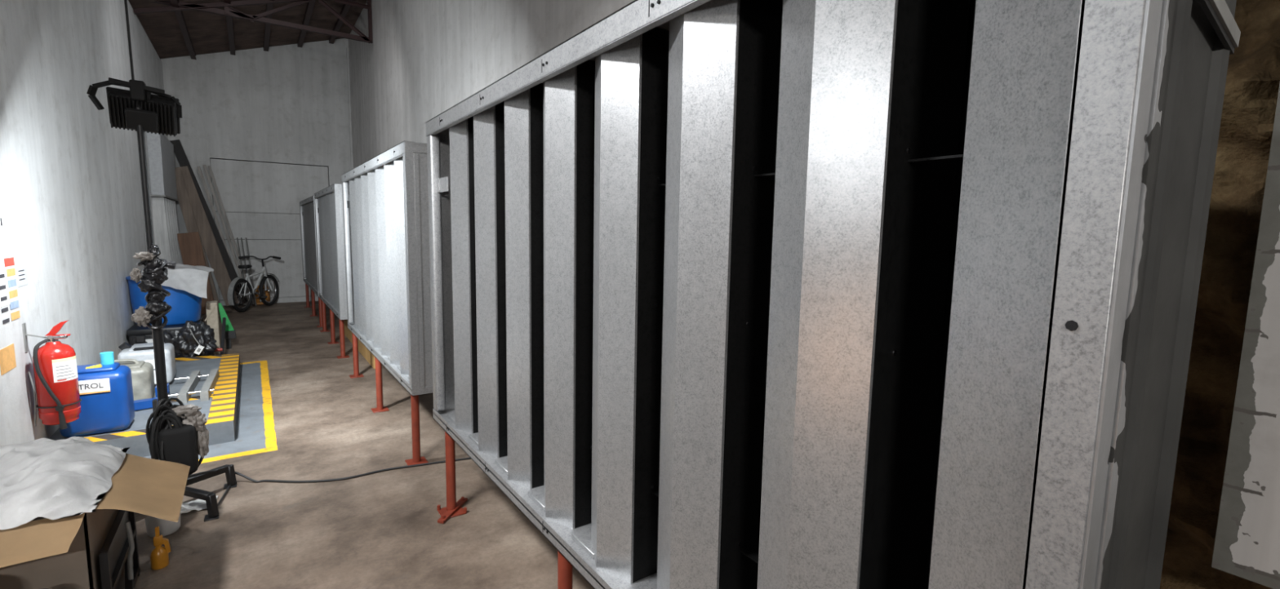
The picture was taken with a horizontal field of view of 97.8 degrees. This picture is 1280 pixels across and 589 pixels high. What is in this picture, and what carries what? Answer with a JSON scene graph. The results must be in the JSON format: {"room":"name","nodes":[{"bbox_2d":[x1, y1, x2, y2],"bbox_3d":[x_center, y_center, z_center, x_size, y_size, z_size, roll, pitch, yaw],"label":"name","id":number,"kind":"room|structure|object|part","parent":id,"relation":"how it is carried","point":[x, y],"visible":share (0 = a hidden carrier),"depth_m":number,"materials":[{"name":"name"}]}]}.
{"room":"industrial warehouse","nodes":[
{"label":"industrial warehouse","id":0,"kind":"room"},
{"bbox_2d":[0,0,168,446],"bbox_3d":[-3.708,-1.037,3.167,0.200,4.220,16.000,-3,8,-35],"label":"wall","id":1,"kind":"structure","parent":0,"point":[70,181],"depth_m":4.12,"materials":[{"name":"white paint"}]},
{"bbox_2d":[0,185,6,244],"bbox_3d":[-3.372,-0.434,2.913,0.004,0.350,0.280,-3,8,-35],"label":"notice","id":2,"kind":"object","parent":1,"relation":"attached to","point":[2,232],"visible":1,"depth_m":3.01,"materials":[{"name":"paper"}]},
{"bbox_2d":[0,343,16,375],"bbox_3d":[-3.369,0.344,2.975,0.002,0.130,0.220,-3,8,-35],"label":"sticker","id":3,"kind":"object","parent":1,"relation":"attached to","point":[7,357],"visible":1,"depth_m":2.97,"materials":[{"name":"orange paper"}]},
{"bbox_2d":[0,253,20,324],"bbox_3d":[-3.431,-0.038,3.032,0.004,0.365,0.300,-3,8,-35],"label":"notice","id":4,"kind":"object","parent":1,"relation":"attached to","point":[9,293],"visible":1,"depth_m":3.04,"materials":[{"name":"paper"}]},
{"bbox_2d":[14,254,28,287],"bbox_3d":[-3.567,-0.138,3.221,0.004,0.175,0.175,-3,8,-35],"label":"notice","id":5,"kind":"object","parent":1,"relation":"attached to","point":[20,262],"visible":1,"depth_m":3.22,"materials":[{"name":"paper"}]},
{"bbox_2d":[22,320,81,430],"bbox_3d":[-3.446,0.467,3.277,0.211,0.624,0.213,-3,8,-35],"label":"fire extinguisher","id":6,"kind":"object","parent":1,"relation":"attached to","point":[55,362],"visible":1,"depth_m":3.24,"materials":[{"name":"red paint"}]},
{"bbox_3d":[-3.421,0.201,3.277,0.105,0.093,0.026,-3,8,-35],"label":"lever","id":7,"kind":"part","parent":6,"relation":"part of","materials":[{"name":"red paint"}]},
{"bbox_2d":[146,131,178,200],"bbox_3d":[-7.102,-1.882,8.323,0.155,0.900,1.690,-3,8,-35],"label":"duct","id":8,"kind":"object","parent":1,"relation":"attached to","point":[161,157],"visible":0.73,"depth_m":7.70,"materials":[{"name":"grey metal"}]},
{"bbox_3d":[-7.109,-1.447,8.372,0.155,0.025,1.690,-3,8,-35],"label":"rail","id":9,"kind":"part","parent":8,"relation":"part of","materials":[{"name":"grey metal"}]},
{"bbox_2d":[128,0,367,58],"bbox_3d":[-2.377,-3.760,3.785,3.200,1.050,16.450,-3,8,-35],"label":"ceiling","id":10,"kind":"structure","parent":0,"point":[208,32],"depth_m":9.02,"materials":[{"name":"brown wood"}]},
{"bbox_2d":[124,0,134,79],"bbox_3d":[-2.526,-2.184,2.670,0.173,2.314,0.014,7,9,44],"label":"hanging cable","id":11,"kind":"object","parent":10,"relation":"hanging from","point":[125,1],"visible":0.84,"depth_m":2.75,"materials":[{"name":"black rubber"}]},
{"bbox_2d":[170,0,196,59],"bbox_3d":[-3.226,-3.316,3.211,0.072,0.070,15.950,-3,8,-35],"label":"roof beam","id":12,"kind":"structure","parent":10,"relation":"attached to","point":[179,14],"depth_m":8.26,"materials":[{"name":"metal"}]},
{"bbox_2d":[224,0,235,55],"bbox_3d":[-2.763,-3.522,3.508,0.072,0.070,15.950,-3,8,-35],"label":"roof beam","id":13,"kind":"structure","parent":10,"relation":"attached to","point":[229,20],"depth_m":8.86,"materials":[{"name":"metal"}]},
{"bbox_2d":[133,0,373,43],"bbox_3d":[-5.334,-4.151,7.898,2.821,0.958,0.078,-3,8,-35],"label":"roof truss","id":14,"kind":"object","parent":10,"relation":"attached to","point":[211,7],"visible":0.98,"depth_m":7.96,"materials":[{"name":"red metal"}]},
{"bbox_2d":[263,0,273,51],"bbox_3d":[-2.349,-3.707,3.774,0.072,0.070,15.950,-3,8,-35],"label":"roof beam","id":15,"kind":"structure","parent":10,"relation":"attached to","point":[268,6],"depth_m":9.24,"materials":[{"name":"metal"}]},
{"bbox_2d":[297,0,315,47],"bbox_3d":[-1.902,-3.905,4.061,0.072,0.070,15.950,-3,8,-35],"label":"roof beam","id":16,"kind":"structure","parent":10,"relation":"attached to","point":[310,5],"depth_m":9.21,"materials":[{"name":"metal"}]},
{"bbox_2d":[328,0,353,44],"bbox_3d":[-1.463,-4.100,4.343,0.072,0.070,15.950,-3,8,-35],"label":"roof beam","id":17,"kind":"structure","parent":10,"relation":"attached to","point":[345,8],"depth_m":9.75,"materials":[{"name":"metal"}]},
{"bbox_2d":[160,38,351,302],"bbox_3d":[-7.047,-2.461,10.587,3.270,5.264,0.200,-3,8,-35],"label":"wall","id":18,"kind":"structure","parent":0,"point":[283,104],"depth_m":10.38,"materials":[{"name":"white paint"}]},
{"bbox_2d":[219,296,318,306],"bbox_3d":[-6.985,0.117,10.828,1.870,0.090,0.025,-3,8,-35],"label":"trim","id":19,"kind":"structure","parent":18,"relation":"attached to","point":[299,299],"depth_m":10.90,"materials":[{"name":"white paint"}]},
{"bbox_2d":[209,158,328,293],"bbox_3d":[-7.050,-1.221,10.814,2.000,2.750,0.060,-3,8,-35],"label":"trim","id":20,"kind":"structure","parent":18,"relation":"attached to","point":[212,158],"depth_m":10.68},
{"bbox_2d":[209,158,328,301],"bbox_3d":[-7.005,-1.169,10.737,1.853,2.665,0.108,-3,8,-35],"label":"door","id":21,"kind":"structure","parent":18,"relation":"in","point":[262,189],"depth_m":10.61,"materials":[{"name":"white paint"}]},
{"bbox_2d":[133,301,593,588],"bbox_3d":[-2.274,1.023,4.486,3.950,0.120,16.500,-3,8,-35],"label":"floor","id":22,"kind":"structure","parent":0,"point":[301,415],"depth_m":3.10,"materials":[{"name":"concrete"}]},
{"bbox_2d":[0,453,190,588],"bbox_3d":[-2.108,0.977,1.968,0.790,0.543,0.790,-3,8,-35],"label":"cardboard box","id":23,"kind":"object","parent":22,"relation":"on","point":[41,553],"visible":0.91,"depth_m":1.87,"materials":[{"name":"brown cardboard"}]},
{"bbox_2d":[0,436,129,530],"bbox_3d":[-2.252,0.630,1.940,0.636,0.150,0.660,-3,8,-35],"label":"plastic sheet","id":24,"kind":"object","parent":23,"relation":"on","point":[41,477],"visible":1,"depth_m":1.93,"materials":[{"name":"white plastic"}]},
{"bbox_2d":[58,351,134,437],"bbox_3d":[-3.520,0.636,3.613,0.330,0.500,0.268,-3,8,-35],"label":"jerry can","id":25,"kind":"object","parent":22,"relation":"on","point":[105,388],"visible":0.7,"depth_m":3.55,"materials":[{"name":"plastic"}]},
{"bbox_2d":[98,510,140,588],"bbox_3d":[-1.989,1.052,2.176,0.068,0.371,0.522,-3,8,-35],"label":"rack","id":26,"kind":"object","parent":22,"relation":"on","point":[118,556],"visible":0.98,"depth_m":2.16,"materials":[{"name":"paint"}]},
{"bbox_3d":[-1.992,1.002,2.180,0.026,0.214,0.076,-3,8,-35],"label":"grey lever","id":27,"kind":"part","parent":26,"relation":"part of","materials":[{"name":"paint"}]},
{"bbox_2d":[114,359,155,400],"bbox_3d":[-3.858,0.649,4.180,0.315,0.336,0.280,-3,8,-35],"label":"jerry can","id":28,"kind":"object","parent":22,"relation":"on","point":[142,372],"visible":0.49,"depth_m":4.15,"materials":[{"name":"plastic"}]},
{"bbox_3d":[-3.862,0.511,4.160,0.201,0.057,0.024,-3,8,-35],"label":"handle","id":29,"kind":"part","parent":28,"relation":"part of","materials":[{"name":"plastic"}]},
{"bbox_2d":[134,512,148,522],"bbox_3d":[-2.284,1.060,2.523,0.262,0.247,0.200,-3,8,-35],"label":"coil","id":30,"kind":"object","parent":22,"relation":"on","point":[139,517],"visible":0.02,"depth_m":2.47,"materials":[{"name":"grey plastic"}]},
{"bbox_2d":[48,353,239,457],"bbox_3d":[-3.914,0.842,4.631,0.937,0.150,2.600,-3,8,-35],"label":"plinth","id":31,"kind":"object","parent":22,"relation":"on","point":[220,410],"visible":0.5,"depth_m":4.11,"materials":[{"name":"concrete"}]},
{"bbox_2d":[117,342,176,385],"bbox_3d":[-4.133,0.573,4.679,0.343,0.366,0.337,-3,8,-35],"label":"container","id":32,"kind":"object","parent":22,"relation":"on","point":[139,352],"visible":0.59,"depth_m":4.60,"materials":[{"name":"grey plastic"}]},
{"bbox_2d":[133,335,147,345],"bbox_3d":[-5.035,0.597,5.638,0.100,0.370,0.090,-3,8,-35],"label":"cap","id":33,"kind":"object","parent":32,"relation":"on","point":[139,339],"visible":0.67,"depth_m":5.61,"materials":[{"name":"black paint"}]},
{"bbox_3d":[-4.013,0.638,4.570,0.165,0.205,0.008,-3,8,-35],"label":"white panel","id":34,"kind":"part","parent":32,"relation":"part of","materials":[{"name":"plastic"}]},
{"bbox_2d":[150,526,171,570],"bbox_3d":[-2.103,1.105,2.447,0.070,0.179,0.061,-3,8,-35],"label":"spray bottle","id":35,"kind":"object","parent":22,"relation":"on","point":[159,557],"visible":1,"depth_m":2.43,"materials":[{"name":"plastic"}]},
{"bbox_2d":[151,197,171,262],"bbox_3d":[-6.699,-0.433,7.836,0.260,1.844,0.025,-3,8,-35],"label":"board","id":36,"kind":"object","parent":22,"relation":"on","point":[160,224],"visible":0.24,"depth_m":7.78,"materials":[{"name":"grey wood"}]},
{"bbox_2d":[126,316,203,346],"bbox_3d":[-5.152,0.517,6.109,0.570,0.420,0.813,-3,8,-35],"label":"crate","id":37,"kind":"object","parent":22,"relation":"on","point":[135,331],"visible":0.17,"depth_m":5.71,"materials":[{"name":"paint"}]},
{"bbox_2d":[125,275,201,325],"bbox_3d":[-5.156,0.046,6.092,0.636,0.510,0.636,-3,8,-35],"label":"drum","id":38,"kind":"object","parent":37,"relation":"on","point":[185,306],"visible":0.39,"depth_m":5.93,"materials":[{"name":"plastic"}]},
{"bbox_2d":[128,263,213,298],"bbox_3d":[-4.997,-0.146,6.015,0.664,0.350,0.613,-3,8,-35],"label":"sack","id":39,"kind":"object","parent":38,"relation":"on","point":[193,280],"visible":0.58,"depth_m":5.87,"materials":[{"name":"white fabric"}]},
{"bbox_2d":[144,505,191,537],"bbox_3d":[-2.251,1.070,2.649,0.362,0.196,0.164,7,9,44],"label":"tub","id":40,"kind":"object","parent":22,"relation":"on","point":[166,527],"visible":0.36,"depth_m":2.67,"materials":[{"name":"plastic"}]},
{"bbox_3d":[-2.121,0.999,2.578,0.080,0.033,0.108,1,6,-1],"label":"handle","id":41,"kind":"part","parent":40,"relation":"part of","materials":[{"name":"white plastic"}]},
{"bbox_2d":[164,198,173,262],"bbox_3d":[-6.859,-0.462,8.064,0.260,1.844,0.025,-3,8,-35],"label":"board","id":42,"kind":"object","parent":22,"relation":"on","point":[165,199],"visible":0.18,"depth_m":8.04,"materials":[{"name":"grey wood"}]},
{"bbox_2d":[166,199,176,262],"bbox_3d":[-7.018,-0.491,8.293,0.260,1.844,0.025,-3,8,-35],"label":"board","id":43,"kind":"object","parent":22,"relation":"on","point":[167,200],"visible":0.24,"depth_m":8.27,"materials":[{"name":"grey wood"}]},
{"bbox_2d":[168,200,178,264],"bbox_3d":[-7.177,-0.519,8.521,0.260,1.844,0.025,-3,8,-35],"label":"board","id":44,"kind":"object","parent":22,"relation":"on","point":[170,201],"visible":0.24,"depth_m":8.51,"materials":[{"name":"grey wood"}]},
{"bbox_2d":[171,200,180,264],"bbox_3d":[-7.337,-0.548,8.749,0.260,1.844,0.025,-3,8,-35],"label":"board","id":45,"kind":"object","parent":22,"relation":"on","point":[172,203],"visible":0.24,"depth_m":8.73,"materials":[{"name":"wood"}]},
{"bbox_2d":[133,368,218,412],"bbox_3d":[-3.588,0.737,4.406,0.484,0.120,1.142,-1,7,-13],"label":"trolley","id":46,"kind":"object","parent":22,"relation":"on","point":[188,389],"visible":0.69,"depth_m":4.32,"materials":[{"name":"silver metal"}]},
{"bbox_3d":[-3.466,0.760,4.309,0.286,0.022,0.021,-4,8,-39],"label":"steel rail","id":47,"kind":"part","parent":46,"relation":"part of","materials":[{"name":"silver metal"}]},
{"bbox_3d":[-3.785,0.703,4.765,0.286,0.022,0.021,-4,8,-39],"label":"steel rail","id":48,"kind":"part","parent":46,"relation":"part of","materials":[{"name":"silver metal"}]},
{"bbox_2d":[173,200,182,264],"bbox_3d":[-7.496,-0.577,8.978,0.260,1.844,0.025,-3,8,-35],"label":"board","id":49,"kind":"object","parent":22,"relation":"on","point":[174,202],"visible":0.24,"depth_m":8.95,"materials":[{"name":"wood"}]},
{"bbox_2d":[128,100,236,522],"bbox_3d":[-2.434,0.068,2.840,0.509,2.138,0.510,-3,8,-35],"label":"stand","id":50,"kind":"object","parent":22,"relation":"on","point":[154,273],"depth_m":2.84,"materials":[{"name":"black paint"}]},
{"bbox_2d":[86,77,182,136],"bbox_3d":[-2.487,-0.923,2.762,0.348,0.244,0.183,-3,8,-35],"label":"floodlight","id":51,"kind":"object","parent":50,"relation":"attached to","point":[161,113],"visible":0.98,"depth_m":2.72,"materials":[{"name":"black metal"}]},
{"bbox_3d":[-2.409,0.753,2.897,0.227,0.443,0.190,-3,8,-35],"label":"cable coil","id":52,"kind":"part","parent":50,"relation":"part of","materials":[{"name":"black rubber"}]},
{"bbox_2d":[171,404,208,458],"bbox_3d":[-2.366,0.725,2.932,0.163,0.306,0.093,-3,8,-35],"label":"glove","id":53,"kind":"object","parent":50,"relation":"on","point":[195,418],"visible":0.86,"depth_m":2.93,"materials":[{"name":"grey fabric"}]},
{"bbox_3d":[-2.280,1.113,3.047,0.009,0.010,0.367,-2,7,-24],"label":"tie rod","id":54,"kind":"part","parent":50,"relation":"part of","materials":[{"name":"black paint"}]},
{"bbox_2d":[163,320,217,358],"bbox_3d":[-4.698,0.519,5.751,0.548,0.508,0.302,-3,8,-35],"label":"garbage bag","id":55,"kind":"object","parent":22,"relation":"on","point":[184,344],"visible":0.62,"depth_m":5.71,"materials":[{"name":"black plastic"}]},
{"bbox_2d":[189,328,204,355],"bbox_3d":[-4.490,0.480,5.639,0.134,0.263,0.052,1,6,-1],"label":"tag","id":56,"kind":"object","parent":55,"relation":"hanging from","point":[199,348],"visible":1,"depth_m":5.64,"materials":[{"name":"paper"}]},
{"bbox_2d":[177,231,213,314],"bbox_3d":[-7.242,-0.339,9.124,0.437,1.363,0.012,-3,8,-35],"label":"brown hardboard","id":57,"kind":"object","parent":22,"relation":"on","point":[189,243],"visible":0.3,"depth_m":9.07,"materials":[{"name":"brown wood"}]},
{"bbox_2d":[175,168,219,307],"bbox_3d":[-7.634,-0.933,9.597,0.557,2.394,0.025,-3,8,-35],"label":"plank","id":58,"kind":"object","parent":22,"relation":"on","point":[186,208],"visible":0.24,"depth_m":9.49,"materials":[{"name":"brown wood"}]},
{"bbox_2d":[180,496,217,514],"bbox_3d":[-2.361,1.119,2.973,0.180,0.014,0.150,-3,8,-35],"label":"paper scrap","id":59,"kind":"object","parent":22,"relation":"on","point":[198,504],"visible":0.57,"depth_m":2.98,"materials":[{"name":"white paper"}]},
{"bbox_2d":[174,165,239,306],"bbox_3d":[-7.569,-0.991,9.770,0.792,2.437,0.025,-3,8,-35],"label":"plank","id":60,"kind":"object","parent":22,"relation":"on","point":[210,245],"visible":0.74,"depth_m":9.77,"materials":[{"name":"wood"}]},
{"bbox_2d":[169,139,248,304],"bbox_3d":[-7.592,-1.235,9.870,0.953,2.867,0.050,-3,8,-35],"label":"plank","id":61,"kind":"object","parent":22,"relation":"on","point":[179,151],"visible":0.6,"depth_m":9.85,"materials":[{"name":"black wood"}]},
{"bbox_2d":[204,301,220,354],"bbox_3d":[-4.970,0.386,6.491,0.125,0.600,0.230,-3,8,-35],"label":"carton","id":62,"kind":"object","parent":22,"relation":"on","point":[211,307],"visible":0.64,"depth_m":6.42,"materials":[{"name":"cardboard"}]},
{"bbox_2d":[214,317,226,355],"bbox_3d":[-4.714,0.515,6.192,0.207,0.443,0.557,-3,8,-35],"label":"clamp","id":63,"kind":"object","parent":22,"relation":"on","point":[221,349],"visible":0.33,"depth_m":6.25,"materials":[{"name":"metal"}]},
{"bbox_2d":[196,166,246,305],"bbox_3d":[-7.562,-1.031,10.113,0.588,2.496,0.030,-3,8,-35],"label":"batten","id":64,"kind":"object","parent":22,"relation":"on","point":[198,167],"visible":0.76,"depth_m":9.98,"materials":[{"name":"wood"}]},
{"bbox_2d":[202,164,248,300],"bbox_3d":[-7.514,-1.058,10.180,0.586,2.536,0.030,-3,8,-35],"label":"batten","id":65,"kind":"object","parent":22,"relation":"on","point":[204,166],"visible":0.72,"depth_m":10.11,"materials":[{"name":"brown wood"}]},
{"bbox_2d":[217,302,235,349],"bbox_3d":[-4.974,0.379,6.733,0.155,0.560,0.090,-3,8,-35],"label":"dustpan","id":66,"kind":"object","parent":22,"relation":"on","point":[230,333],"visible":0.81,"depth_m":6.73,"materials":[{"name":"plastic"}]},
{"bbox_2d":[207,165,254,304],"bbox_3d":[-7.479,-1.059,10.241,0.578,2.525,0.030,-3,8,-35],"label":"batten","id":67,"kind":"object","parent":22,"relation":"on","point":[209,166],"visible":0.82,"depth_m":10.15,"materials":[{"name":"wood"}]},
{"bbox_2d":[236,237,247,303],"bbox_3d":[-7.317,-0.415,10.275,0.119,1.262,0.020,0,7,-11],"label":"pole","id":68,"kind":"object","parent":22,"relation":"on","point":[237,237],"visible":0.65,"depth_m":10.24,"materials":[{"name":"metal"}]},
{"bbox_2d":[240,237,252,306],"bbox_3d":[-7.268,-0.418,10.309,0.119,1.262,0.020,0,7,-11],"label":"pole","id":69,"kind":"object","parent":22,"relation":"on","point":[241,237],"visible":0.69,"depth_m":10.26,"materials":[{"name":"metal"}]},
{"bbox_2d":[244,237,256,305],"bbox_3d":[-7.210,-0.421,10.349,0.119,1.262,0.020,0,7,-11],"label":"pole","id":70,"kind":"object","parent":22,"relation":"on","point":[245,237],"visible":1,"depth_m":10.33,"materials":[{"name":"metal"}]},
{"bbox_2d":[227,255,280,312],"bbox_3d":[-6.784,-0.211,9.949,0.678,0.939,1.366,-2,7,-25],"label":"bicycle","id":71,"kind":"object","parent":22,"relation":"on","point":[237,281],"visible":1,"depth_m":9.81,"materials":[{"name":"grey metal"}]},
{"bbox_3d":[-6.841,-0.248,9.889,0.113,0.472,0.761,0,6,-5],"label":"frame","id":72,"kind":"part","parent":71,"relation":"part of","materials":[{"name":"white metal"}]},
{"bbox_2d":[254,284,270,305],"bbox_3d":[-7.153,0.000,10.576,0.236,0.374,0.100,-3,8,-35],"label":"hoop","id":73,"kind":"object","parent":22,"relation":"on","point":[258,303],"visible":0.38,"depth_m":10.54,"materials":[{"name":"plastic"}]},
{"bbox_2d":[299,195,322,327],"bbox_3d":[-5.334,-0.607,9.300,0.358,1.930,2.830,-3,8,-35],"label":"louvres","id":74,"kind":"object","parent":22,"relation":"on","point":[307,208],"visible":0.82,"depth_m":9.29,"materials":[{"name":"silver metal"}]},
{"bbox_3d":[-5.428,-1.525,9.125,0.060,0.070,2.820,-3,8,-35],"label":"rail","id":75,"kind":"part","parent":74,"relation":"part of","materials":[{"name":"silver metal"}]},
{"bbox_3d":[-6.136,-0.006,10.305,0.049,0.471,0.049,-3,8,-35],"label":"leg","id":76,"kind":"part","parent":74,"relation":"part of","materials":[{"name":"red paint"}]},
{"bbox_3d":[-5.338,-0.150,9.361,0.340,0.056,2.820,-3,8,-35],"label":"rail","id":77,"kind":"part","parent":74,"relation":"part of","materials":[{"name":"grey metal"}]},
{"bbox_3d":[-5.453,0.116,9.325,0.049,0.471,0.049,-3,8,-35],"label":"leg","id":78,"kind":"part","parent":74,"relation":"part of","materials":[{"name":"red paint"}]},
{"bbox_3d":[-4.770,0.239,8.347,0.049,0.471,0.049,-3,8,-35],"label":"leg","id":79,"kind":"part","parent":74,"relation":"part of","materials":[{"name":"red paint"}]},
{"bbox_2d":[187,457,471,483],"bbox_3d":[-1.646,0.992,3.472,1.928,0.197,0.249,-2,7,-26],"label":"power cable","id":80,"kind":"object","parent":22,"relation":"on","point":[464,459],"visible":0.69,"depth_m":3.29,"materials":[{"name":"black rubber"}]},
{"bbox_2d":[314,183,349,359],"bbox_3d":[-3.820,-0.345,7.128,0.358,1.950,2.350,-3,8,-35],"label":"louvres","id":81,"kind":"object","parent":22,"relation":"on","point":[328,202],"visible":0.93,"depth_m":6.75,"materials":[{"name":"silver metal"}]},
{"bbox_3d":[-4.514,0.285,7.979,0.049,0.471,0.049,-3,8,-35],"label":"leg","id":82,"kind":"part","parent":81,"relation":"part of","materials":[{"name":"red paint"}]},
{"bbox_3d":[-3.914,-1.273,6.953,0.060,0.070,2.340,-3,8,-35],"label":"rail","id":83,"kind":"part","parent":81,"relation":"part of","materials":[{"name":"silver metal"}]},
{"bbox_3d":[-3.824,0.122,7.190,0.340,0.056,2.340,-3,8,-35],"label":"rail","id":84,"kind":"part","parent":81,"relation":"part of","materials":[{"name":"grey metal"}]},
{"bbox_3d":[-3.945,0.387,7.164,0.049,0.471,0.049,-3,8,-35],"label":"leg","id":85,"kind":"part","parent":81,"relation":"part of","materials":[{"name":"red paint"}]},
{"bbox_3d":[-3.949,0.623,7.190,0.120,0.008,0.120,-3,8,-35],"label":"plate","id":86,"kind":"part","parent":81,"relation":"part of","materials":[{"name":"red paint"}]},
{"bbox_3d":[-3.416,0.482,6.405,0.049,0.471,0.049,-3,8,-35],"label":"leg","id":87,"kind":"part","parent":81,"relation":"part of","materials":[{"name":"red paint"}]},
{"bbox_3d":[-3.420,0.718,6.432,0.120,0.008,0.120,-3,8,-35],"label":"plate","id":88,"kind":"part","parent":81,"relation":"part of","materials":[{"name":"red paint"}]},
{"bbox_2d":[343,320,375,368],"bbox_3d":[-3.535,0.541,6.948,0.018,0.240,2.550,-3,8,-35],"label":"plywood board","id":89,"kind":"object","parent":22,"relation":"on","point":[367,355],"visible":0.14,"depth_m":6.50,"materials":[{"name":"brown wood"}]},
{"bbox_2d":[341,141,433,466],"bbox_3d":[-2.035,-0.049,4.568,0.358,2.000,2.760,-3,8,-35],"label":"louvres","id":90,"kind":"object","parent":22,"relation":"on","point":[385,197],"visible":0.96,"depth_m":3.91,"materials":[{"name":"silver metal"}]},
{"bbox_3d":[-2.846,0.585,5.589,0.049,0.471,0.049,-3,8,-35],"label":"leg","id":91,"kind":"part","parent":90,"relation":"part of","materials":[{"name":"red paint"}]},
{"bbox_3d":[-2.850,0.821,5.616,0.120,0.008,0.120,-3,8,-35],"label":"plate","id":92,"kind":"part","parent":90,"relation":"part of","materials":[{"name":"red paint"}]},
{"bbox_3d":[-2.129,-1.002,4.389,0.060,0.070,2.750,-3,8,-35],"label":"rail","id":93,"kind":"part","parent":90,"relation":"part of","materials":[{"name":"silver metal"}]},
{"bbox_3d":[-2.135,0.713,4.569,0.049,0.471,0.049,-3,8,-35],"label":"leg","id":94,"kind":"part","parent":90,"relation":"part of","materials":[{"name":"red paint"}]},
{"bbox_3d":[-2.139,0.949,4.596,0.120,0.008,0.120,-3,8,-35],"label":"plate","id":95,"kind":"part","parent":90,"relation":"part of","materials":[{"name":"red paint"}]},
{"bbox_3d":[-2.039,0.443,4.633,0.340,0.056,2.750,-3,8,-35],"label":"rail","id":96,"kind":"part","parent":90,"relation":"part of","materials":[{"name":"silver metal"}]},
{"bbox_3d":[-1.429,0.839,3.558,0.049,0.471,0.049,-3,8,-35],"label":"leg","id":97,"kind":"part","parent":90,"relation":"part of","materials":[{"name":"red paint"}]},
{"bbox_3d":[-1.433,1.075,3.584,0.120,0.008,0.120,-3,8,-35],"label":"plate","id":98,"kind":"part","parent":90,"relation":"part of","materials":[{"name":"red paint"}]},
{"bbox_2d":[426,0,1236,588],"bbox_3d":[-0.182,0.270,1.881,0.392,2.034,2.838,-3,8,-35],"label":"louvres","id":99,"kind":"object","parent":22,"relation":"on","point":[725,294],"visible":1,"depth_m":0.99,"materials":[{"name":"silver metal"}]},
{"bbox_3d":[-0.997,0.917,2.938,0.049,0.471,0.049,-3,8,-35],"label":"leg","id":100,"kind":"part","parent":99,"relation":"part of","materials":[{"name":"red paint"}]},
{"bbox_3d":[-0.995,1.141,2.970,0.150,0.030,0.245,6,8,36],"label":"plate","id":101,"kind":"part","parent":99,"relation":"part of","materials":[{"name":"red paint"}]},
{"bbox_3d":[-0.173,0.778,1.958,0.340,0.056,2.828,-3,8,-35],"label":"rail","id":102,"kind":"part","parent":99,"relation":"part of","materials":[{"name":"silver metal"}]},
{"bbox_3d":[-0.251,1.051,1.869,0.049,0.471,0.049,-3,8,-35],"label":"leg","id":103,"kind":"part","parent":99,"relation":"part of","materials":[{"name":"red paint"}]},
{"bbox_3d":[-0.262,-0.700,1.710,0.060,0.070,2.828,-3,8,-35],"label":"rail","id":104,"kind":"part","parent":99,"relation":"part of","materials":[{"name":"silver metal"}]},
{"bbox_3d":[-0.121,-0.737,1.804,0.280,0.006,2.828,-3,8,-35],"label":"panel","id":105,"kind":"part","parent":99,"relation":"part of","materials":[{"name":"silver metal"}]},
{"bbox_3d":[-0.022,0.010,1.966,0.006,1.506,2.806,-3,8,-35],"label":"panel","id":106,"kind":"part","parent":99,"relation":"part of","materials":[{"name":"grey metal"}]},
{"bbox_2d":[1197,0,1240,54],"bbox_3d":[0.708,-0.351,0.684,0.218,0.068,0.008,-3,8,-35],"label":"strap","id":107,"kind":"object","parent":99,"relation":"attached to","point":[1218,12],"visible":1,"depth_m":0.70,"materials":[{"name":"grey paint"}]},
{"bbox_2d":[348,0,1279,588],"bbox_3d":[-1.249,-1.934,4.893,0.250,5.700,16.200,-3,8,-35],"label":"wall","id":108,"kind":"structure","parent":0,"point":[424,58],"depth_m":3.89,"materials":[{"name":"white paint"}]},
{"bbox_2d":[346,47,353,169],"bbox_3d":[-5.813,-2.386,11.298,0.040,5.000,0.040,-3,8,-35],"label":"trim","id":109,"kind":"structure","parent":108,"relation":"attached to","point":[347,48],"depth_m":11.13,"materials":[{"name":"white paint"}]},
{"bbox_2d":[1160,0,1279,588],"bbox_3d":[0.821,0.032,2.293,0.268,2.450,4.002,-3,8,-35],"label":"wall","id":110,"kind":"structure","parent":0,"point":[1252,83],"depth_m":1.39,"materials":[{"name":"painted plaster"},{"name":"concrete"}]}
]}

